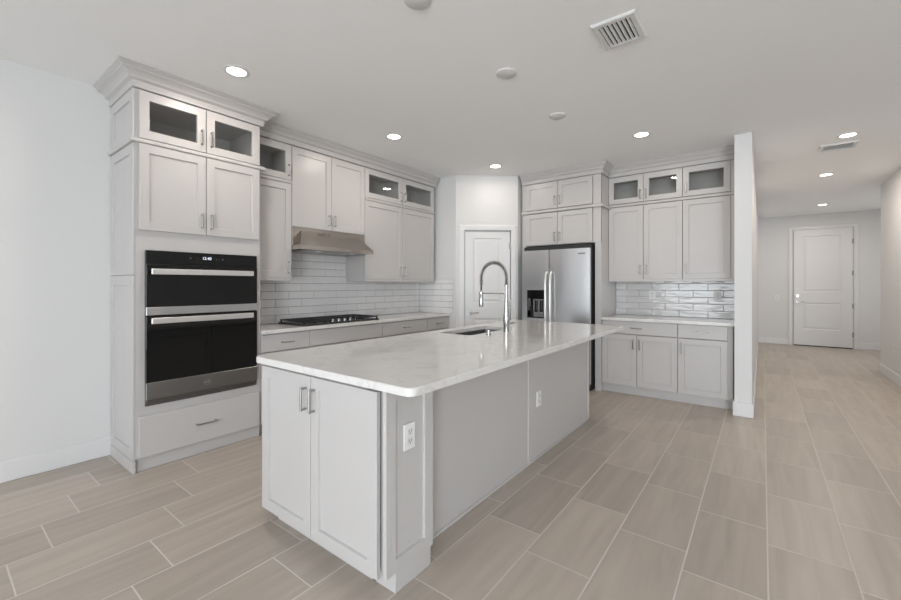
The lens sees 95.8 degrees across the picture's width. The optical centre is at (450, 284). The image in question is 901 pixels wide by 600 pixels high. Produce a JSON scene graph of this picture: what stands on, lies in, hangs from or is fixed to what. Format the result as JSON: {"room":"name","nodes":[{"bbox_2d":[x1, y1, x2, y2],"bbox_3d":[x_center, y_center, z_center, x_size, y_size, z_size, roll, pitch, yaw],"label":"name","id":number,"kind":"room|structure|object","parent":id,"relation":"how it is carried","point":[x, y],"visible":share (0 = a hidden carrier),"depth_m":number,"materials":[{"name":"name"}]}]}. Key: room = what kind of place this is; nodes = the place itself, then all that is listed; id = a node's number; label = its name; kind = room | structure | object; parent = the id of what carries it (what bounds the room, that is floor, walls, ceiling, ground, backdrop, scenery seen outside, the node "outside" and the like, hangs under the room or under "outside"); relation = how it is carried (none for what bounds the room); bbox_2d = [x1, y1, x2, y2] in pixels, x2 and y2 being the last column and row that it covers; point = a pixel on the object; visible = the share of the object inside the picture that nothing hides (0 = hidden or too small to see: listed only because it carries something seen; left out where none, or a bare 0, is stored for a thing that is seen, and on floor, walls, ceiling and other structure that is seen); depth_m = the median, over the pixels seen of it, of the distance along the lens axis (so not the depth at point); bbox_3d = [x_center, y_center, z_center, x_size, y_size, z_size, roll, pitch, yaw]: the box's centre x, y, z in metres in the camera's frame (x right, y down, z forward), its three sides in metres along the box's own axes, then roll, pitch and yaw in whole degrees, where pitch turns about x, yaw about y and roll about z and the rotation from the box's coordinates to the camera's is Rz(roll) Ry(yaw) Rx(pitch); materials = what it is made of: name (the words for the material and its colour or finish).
{"room":"kitchen","nodes":[
{"label":"kitchen","id":0,"kind":"room"},
{"bbox_2d":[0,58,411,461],"bbox_3d":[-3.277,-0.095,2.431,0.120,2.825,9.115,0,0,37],"label":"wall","id":1,"kind":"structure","parent":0,"point":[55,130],"depth_m":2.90,"materials":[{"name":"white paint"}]},
{"bbox_2d":[0,437,110,482],"bbox_3d":[-4.275,1.248,1.018,0.014,0.140,5.418,0,0,37],"label":"baseboard","id":2,"kind":"structure","parent":1,"relation":"attached to","point":[21,467],"depth_m":2.90,"materials":[{"name":"white wood"}]},
{"bbox_2d":[260,136,291,280],"bbox_3d":[-1.809,-0.707,3.929,0.386,1.334,0.416,0,0,37],"label":"upper cabinet","id":3,"kind":"object","parent":1,"relation":"attached to","point":[275,156],"visible":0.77,"depth_m":3.90,"materials":[{"name":"paint"}]},
{"bbox_2d":[291,145,364,234],"bbox_3d":[-1.400,-0.976,4.462,0.386,0.796,0.924,0,0,37],"label":"upper cabinet","id":4,"kind":"object","parent":1,"relation":"attached to","point":[328,193],"visible":0.88,"depth_m":4.32,"materials":[{"name":"paint"}]},
{"bbox_2d":[291,226,372,255],"bbox_3d":[-1.354,-0.455,4.427,0.502,0.242,0.923,0,0,37],"label":"range hood","id":5,"kind":"object","parent":4,"relation":"attached to","point":[303,240],"visible":0.94,"depth_m":4.26,"materials":[{"name":"silver metal"}]},
{"bbox_2d":[260,253,418,323],"bbox_3d":[-1.274,0.029,4.941,0.008,0.742,2.673,0,0,37],"label":"tile backsplash","id":6,"kind":"structure","parent":1,"relation":"attached to","point":[318,286],"depth_m":4.72,"materials":[{"name":"white tile"}]},
{"bbox_2d":[260,121,439,187],"bbox_3d":[-0.992,-1.441,4.710,0.100,0.130,2.649,0,0,37],"label":"crown molding","id":7,"kind":"structure","parent":1,"relation":"attached to","point":[271,130],"depth_m":4.43,"materials":[{"name":"paint"}]},
{"bbox_2d":[346,167,434,281],"bbox_3d":[-0.736,-0.707,5.330,0.386,1.334,1.257,0,0,37],"label":"upper cabinet","id":8,"kind":"object","parent":1,"relation":"attached to","point":[399,212],"visible":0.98,"depth_m":5.20,"materials":[{"name":"paint"}]},
{"bbox_2d":[419,175,455,328],"bbox_3d":[-0.205,-0.095,5.892,0.788,2.825,0.115,0,0,37],"label":"wall","id":9,"kind":"structure","parent":0,"point":[445,191],"depth_m":5.71,"materials":[{"name":"white paint"}]},
{"bbox_2d":[420,279,452,313],"bbox_3d":[-0.210,0.159,5.817,0.612,0.482,0.008,0,0,37],"label":"tile backsplash","id":10,"kind":"structure","parent":9,"relation":"attached to","point":[436,296],"depth_m":5.79,"materials":[{"name":"white tile"}]},
{"bbox_2d":[0,343,900,599],"bbox_3d":[2.656,1.378,2.563,9.700,0.120,16.700,0,0,37],"label":"floor","id":11,"kind":"structure","parent":0,"point":[648,498],"depth_m":2.31,"materials":[{"name":"tile"}]},
{"bbox_2d":[93,56,279,474],"bbox_3d":[-2.099,-0.095,3.326,0.660,2.823,1.129,0,0,37],"label":"tall cabinet","id":12,"kind":"object","parent":11,"relation":"on","point":[186,168],"visible":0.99,"depth_m":3.08,"materials":[{"name":"paint"}]},
{"bbox_2d":[145,250,256,405],"bbox_3d":[-2.091,0.309,3.328,0.589,1.106,0.793,0,0,37],"label":"wall oven","id":13,"kind":"object","parent":12,"relation":"in","point":[201,308],"visible":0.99,"depth_m":3.13,"materials":[{"name":"black glass"}]},
{"bbox_2d":[259,330,308,432],"bbox_3d":[-1.708,0.876,3.889,0.595,0.882,0.475,0,0,37],"label":"base cabinet","id":14,"kind":"object","parent":11,"relation":"on","point":[297,340],"visible":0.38,"depth_m":3.68,"materials":[{"name":"paint"}]},
{"bbox_2d":[260,312,449,334],"bbox_3d":[-1.044,0.417,4.771,0.578,0.033,2.681,0,0,37],"label":"countertop","id":15,"kind":"structure","parent":14,"relation":"on","point":[273,328],"depth_m":4.32,"materials":[{"name":"white stone"}]},
{"bbox_2d":[278,314,378,325],"bbox_3d":[-1.296,0.378,4.438,0.455,0.046,0.972,0,0,37],"label":"gas cooktop","id":16,"kind":"object","parent":15,"relation":"in","point":[320,320],"visible":1,"depth_m":4.29,"materials":[{"name":"black metal"}]},
{"bbox_2d":[308,323,381,347],"bbox_3d":[-1.275,0.876,4.454,0.595,0.882,0.947,0,0,37],"label":"base cabinet","id":17,"kind":"object","parent":11,"relation":"on","point":[347,334],"visible":0.11,"depth_m":4.25,"materials":[{"name":"paint"}]},
{"bbox_2d":[382,318,426,337],"bbox_3d":[-0.746,0.876,5.144,0.595,0.882,0.790,0,0,37],"label":"base cabinet","id":18,"kind":"object","parent":11,"relation":"on","point":[397,328],"visible":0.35,"depth_m":4.96,"materials":[{"name":"paint"}]},
{"bbox_2d":[262,341,588,593],"bbox_3d":[0.166,0.876,3.105,1.056,0.883,2.868,0,0,37],"label":"kitchen island","id":19,"kind":"object","parent":11,"relation":"on","point":[336,470],"visible":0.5,"depth_m":2.07,"materials":[{"name":"paint"}]},
{"bbox_2d":[403,421,414,451],"bbox_3d":[-0.180,0.667,1.793,0.008,0.114,0.072,0,0,37],"label":"wall outlet","id":20,"kind":"object","parent":19,"relation":"attached to","point":[408,429],"visible":1,"depth_m":1.79,"materials":[{"name":"white plastic"}]},
{"bbox_2d":[407,428,412,435],"bbox_3d":[-0.178,0.646,1.791,0.002,0.028,0.033,0,0,37],"label":"receptacle","id":21,"kind":"object","parent":20,"relation":"attached to","point":[409,430],"depth_m":1.79,"materials":[{"name":"grey plastic"}]},
{"bbox_2d":[407,437,412,444],"bbox_3d":[-0.178,0.688,1.791,0.002,0.028,0.033,0,0,37],"label":"receptacle","id":22,"kind":"object","parent":20,"relation":"attached to","point":[409,439],"depth_m":1.79,"materials":[{"name":"grey plastic"}]},
{"bbox_2d":[256,320,622,396],"bbox_3d":[0.290,0.417,3.129,1.210,0.033,3.029,0,0,37],"label":"island countertop","id":23,"kind":"structure","parent":19,"relation":"on","point":[416,364],"depth_m":2.34,"materials":[{"name":"white stone"}]},
{"bbox_2d":[456,329,498,334],"bbox_3d":[0.246,0.535,3.610,0.370,0.201,0.780,0,0,37],"label":"sink","id":24,"kind":"object","parent":23,"relation":"in","point":[475,332],"visible":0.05,"depth_m":3.87,"materials":[{"name":"silver metal"}]},
{"bbox_2d":[479,261,514,331],"bbox_3d":[0.404,0.095,3.581,0.312,0.611,0.133,0,0,37],"label":"kitchen faucet","id":25,"kind":"object","parent":23,"relation":"on","point":[506,317],"visible":1,"depth_m":3.48,"materials":[{"name":"silver metal"}]},
{"bbox_2d":[503,285,514,331],"bbox_3d":[0.502,0.201,3.506,0.065,0.400,0.133,0,0,37],"label":"faucet","id":26,"kind":"object","parent":25,"relation":"attached to","point":[506,317],"depth_m":3.46,"materials":[{"name":"silver metal"}]},
{"bbox_2d":[536,390,540,406],"bbox_3d":[0.675,0.868,3.104,0.008,0.114,0.072,0,0,37],"label":"wall outlet","id":27,"kind":"object","parent":19,"relation":"attached to","point":[538,394],"visible":1,"depth_m":3.09,"materials":[{"name":"white plastic"}]},
{"bbox_2d":[426,316,448,331],"bbox_3d":[-0.364,0.876,5.644,0.595,0.882,0.466,0,0,37],"label":"drawer","id":28,"kind":"object","parent":11,"relation":"on","point":[437,323],"visible":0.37,"depth_m":5.48,"materials":[{"name":"paint"}]},
{"bbox_2d":[522,244,594,390],"bbox_3d":[1.551,0.400,5.538,0.916,1.813,0.841,0,0,37],"label":"refrigerator","id":29,"kind":"object","parent":11,"relation":"on","point":[558,282],"visible":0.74,"depth_m":5.20,"materials":[{"name":"silver metal"}]},
{"bbox_2d":[520,160,615,390],"bbox_3d":[1.636,-0.094,5.556,1.164,2.824,0.724,0,0,37],"label":"tall cabinet","id":30,"kind":"object","parent":11,"relation":"on","point":[566,205],"visible":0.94,"depth_m":5.24,"materials":[{"name":"paint"}]},
{"bbox_2d":[602,320,677,401],"bbox_3d":[2.382,0.876,5.027,0.827,0.882,0.658,0,0,37],"label":"base cabinet","id":31,"kind":"object","parent":11,"relation":"on","point":[641,358],"visible":0.84,"depth_m":4.78,"materials":[{"name":"paint"}]},
{"bbox_2d":[601,314,733,326],"bbox_3d":[2.594,0.417,4.871,1.352,0.033,0.649,0,0,37],"label":"countertop","id":32,"kind":"structure","parent":31,"relation":"on","point":[617,317],"depth_m":4.69,"materials":[{"name":"white stone"}]},
{"bbox_2d":[678,324,732,409],"bbox_3d":[2.913,0.876,4.620,0.508,0.882,0.658,0,0,37],"label":"base cabinet","id":33,"kind":"object","parent":11,"relation":"on","point":[705,352],"visible":0.92,"depth_m":4.39,"materials":[{"name":"paint"}]},
{"bbox_2d":[0,0,900,218],"bbox_3d":[2.656,-1.550,2.563,9.700,0.113,16.700,0,0,37],"label":"ceiling","id":34,"kind":"structure","parent":0,"point":[798,76],"depth_m":2.89,"materials":[{"name":"white paint"}]},
{"bbox_2d":[222,65,249,77],"bbox_3d":[-1.511,-1.504,2.877,0.176,0.004,0.176,0,0,37],"label":"recessed light","id":35,"kind":"object","parent":34,"relation":"in","point":[232,70],"visible":1,"depth_m":2.87,"materials":[{"name":"white plastic"}]},
{"bbox_2d":[385,133,402,139],"bbox_3d":[-0.575,-1.504,4.142,0.176,0.004,0.176,0,0,37],"label":"recessed light","id":36,"kind":"object","parent":34,"relation":"in","point":[393,136],"visible":1,"depth_m":4.13,"materials":[{"name":"white"}]},
{"bbox_2d":[489,164,501,167],"bbox_3d":[0.572,-1.504,5.176,0.176,0.004,0.176,0,0,37],"label":"recessed light","id":37,"kind":"object","parent":34,"relation":"in","point":[492,165],"visible":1,"depth_m":5.18,"materials":[{"name":"white"}]},
{"bbox_2d":[590,9,646,50],"bbox_3d":[1.002,-1.499,2.418,0.244,0.014,0.302,0,0,37],"label":"ceiling vent","id":38,"kind":"object","parent":34,"relation":"in","point":[625,28],"visible":1,"depth_m":2.40,"materials":[{"name":"white metal"}]},
{"bbox_2d":[632,131,650,137],"bbox_3d":[1.916,-1.504,4.087,0.176,0.004,0.176,0,0,37],"label":"recessed light","id":39,"kind":"object","parent":34,"relation":"in","point":[643,133],"visible":1,"depth_m":4.08,"materials":[{"name":"white"}]},
{"bbox_2d":[818,173,834,176],"bbox_3d":[5.142,-1.504,5.578,0.176,0.004,0.176,0,0,37],"label":"recessed light","id":40,"kind":"object","parent":34,"relation":"in","point":[825,174],"visible":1,"depth_m":5.56,"materials":[{"name":"white"}]},
{"bbox_2d":[818,140,858,152],"bbox_3d":[4.207,-1.500,4.423,0.300,0.014,0.260,0,0,37],"label":"ceiling vent","id":41,"kind":"object","parent":34,"relation":"in","point":[849,144],"visible":1,"depth_m":4.41,"materials":[{"name":"white metal"}]},
{"bbox_2d":[836,132,859,137],"bbox_3d":[4.002,-1.504,4.101,0.176,0.004,0.176,0,0,37],"label":"recessed light","id":42,"kind":"object","parent":34,"relation":"in","point":[850,134],"visible":1,"depth_m":4.10,"materials":[{"name":"white"}]},
{"bbox_2d":[456,175,517,327],"bbox_3d":[0.499,-0.095,5.681,0.859,2.825,0.115,0,0,-2],"label":"wall","id":43,"kind":"structure","parent":0,"point":[480,199],"depth_m":5.62,"materials":[{"name":"white paint"}]},
{"bbox_2d":[465,231,510,325],"bbox_3d":[0.520,0.287,5.616,0.634,2.046,0.096,0,0,-2],"label":"door","id":44,"kind":"structure","parent":43,"relation":"in","point":[481,247],"depth_m":5.63,"materials":[{"name":"white wood"}]},
{"bbox_2d":[459,225,516,326],"bbox_3d":[0.514,0.247,5.614,0.800,2.142,0.019,0,0,-2],"label":"trim","id":45,"kind":"structure","parent":43,"relation":"attached to","point":[462,228],"depth_m":5.61,"materials":[{"name":"white wood"}]},
{"bbox_2d":[518,176,521,319],"bbox_3d":[1.147,-0.095,6.012,0.110,2.825,0.840,0,0,37],"label":"wall","id":46,"kind":"structure","parent":0,"point":[519,179],"depth_m":5.68,"materials":[{"name":"white paint"}]},
{"bbox_2d":[607,177,733,397],"bbox_3d":[2.388,-0.095,5.514,2.465,2.825,0.120,0,0,37],"label":"wall","id":47,"kind":"structure","parent":0,"point":[607,177],"depth_m":4.74,"materials":[{"name":"white paint"}]},
{"bbox_2d":[609,167,682,281],"bbox_3d":[2.469,-0.707,5.131,0.837,1.334,0.386,0,0,37],"label":"upper cabinet","id":48,"kind":"object","parent":47,"relation":"attached to","point":[646,211],"visible":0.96,"depth_m":5.02,"materials":[{"name":"paint"}]},
{"bbox_2d":[616,281,733,318],"bbox_3d":[2.788,0.174,5.127,1.350,0.452,0.008,0,0,37],"label":"tile backsplash","id":49,"kind":"structure","parent":47,"relation":"attached to","point":[673,298],"depth_m":5.09,"materials":[{"name":"grey tile"}]},
{"bbox_2d":[649,290,655,298],"bbox_3d":[2.605,0.132,5.256,0.072,0.114,0.008,0,0,37],"label":"wall outlet","id":50,"kind":"object","parent":49,"relation":"attached to","point":[652,294],"visible":1,"depth_m":5.25,"materials":[{"name":"white plastic"}]},
{"bbox_2d":[714,292,720,300],"bbox_3d":[3.163,0.140,4.827,0.072,0.114,0.010,0,0,37],"label":"light switch","id":51,"kind":"object","parent":49,"relation":"attached to","point":[717,295],"visible":1,"depth_m":4.82,"materials":[{"name":"white plastic"}]},
{"bbox_2d":[682,159,733,280],"bbox_3d":[3.006,-0.707,4.720,0.514,1.334,0.386,0,0,37],"label":"upper cabinet","id":52,"kind":"object","parent":47,"relation":"attached to","point":[708,189],"visible":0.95,"depth_m":4.62,"materials":[{"name":"paint"}]},
{"bbox_2d":[734,132,757,403],"bbox_3d":[4.941,-0.095,6.703,0.142,2.825,6.648,0,0,37],"label":"wall partition","id":53,"kind":"structure","parent":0,"point":[745,200],"depth_m":4.08,"materials":[{"name":"white paint"}]},
{"bbox_2d":[608,145,733,178],"bbox_3d":[2.568,-1.441,4.837,1.353,0.130,0.100,0,0,37],"label":"crown molding","id":54,"kind":"structure","parent":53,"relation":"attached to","point":[726,153],"depth_m":4.78,"materials":[{"name":"paint"}]},
{"bbox_2d":[733,336,758,418],"bbox_3d":[4.936,1.248,6.698,0.170,0.140,6.662,0,0,37],"label":"baseboard","id":55,"kind":"structure","parent":53,"relation":"attached to","point":[740,409],"depth_m":4.08,"materials":[{"name":"white wood"}]},
{"bbox_2d":[758,209,880,344],"bbox_3d":[8.120,-0.095,8.549,2.945,2.825,0.150,0,0,37],"label":"wall","id":56,"kind":"structure","parent":0,"point":[772,232],"depth_m":8.89,"materials":[{"name":"white paint"}]},
{"bbox_2d":[759,336,880,350],"bbox_3d":[8.085,1.248,8.473,2.669,0.140,0.014,0,0,37],"label":"baseboard","id":57,"kind":"structure","parent":56,"relation":"attached to","point":[862,346],"depth_m":8.99,"materials":[{"name":"white wood"}]},
{"bbox_2d":[788,223,858,348],"bbox_3d":[7.875,0.028,8.630,1.107,2.580,0.018,0,0,37],"label":"trim","id":58,"kind":"structure","parent":56,"relation":"attached to","point":[855,226],"depth_m":8.44,"materials":[{"name":"white wood"}]},
{"bbox_2d":[794,227,853,348],"bbox_3d":[7.855,0.070,8.593,0.940,2.493,0.101,0,0,37],"label":"door","id":59,"kind":"structure","parent":56,"relation":"in","point":[823,258],"depth_m":8.59,"materials":[{"name":"white wood"}]},
{"bbox_2d":[881,168,900,375],"bbox_3d":[7.161,-0.095,3.975,3.705,2.825,2.620,0,0,37],"label":"wall","id":60,"kind":"structure","parent":0,"point":[891,188],"depth_m":5.63,"materials":[{"name":"white paint"}]},
{"bbox_2d":[879,363,900,386],"bbox_3d":[7.108,1.248,4.016,3.599,0.140,2.648,0,0,37],"label":"baseboard","id":61,"kind":"structure","parent":60,"relation":"attached to","point":[884,370],"depth_m":5.62,"materials":[{"name":"white wood"}]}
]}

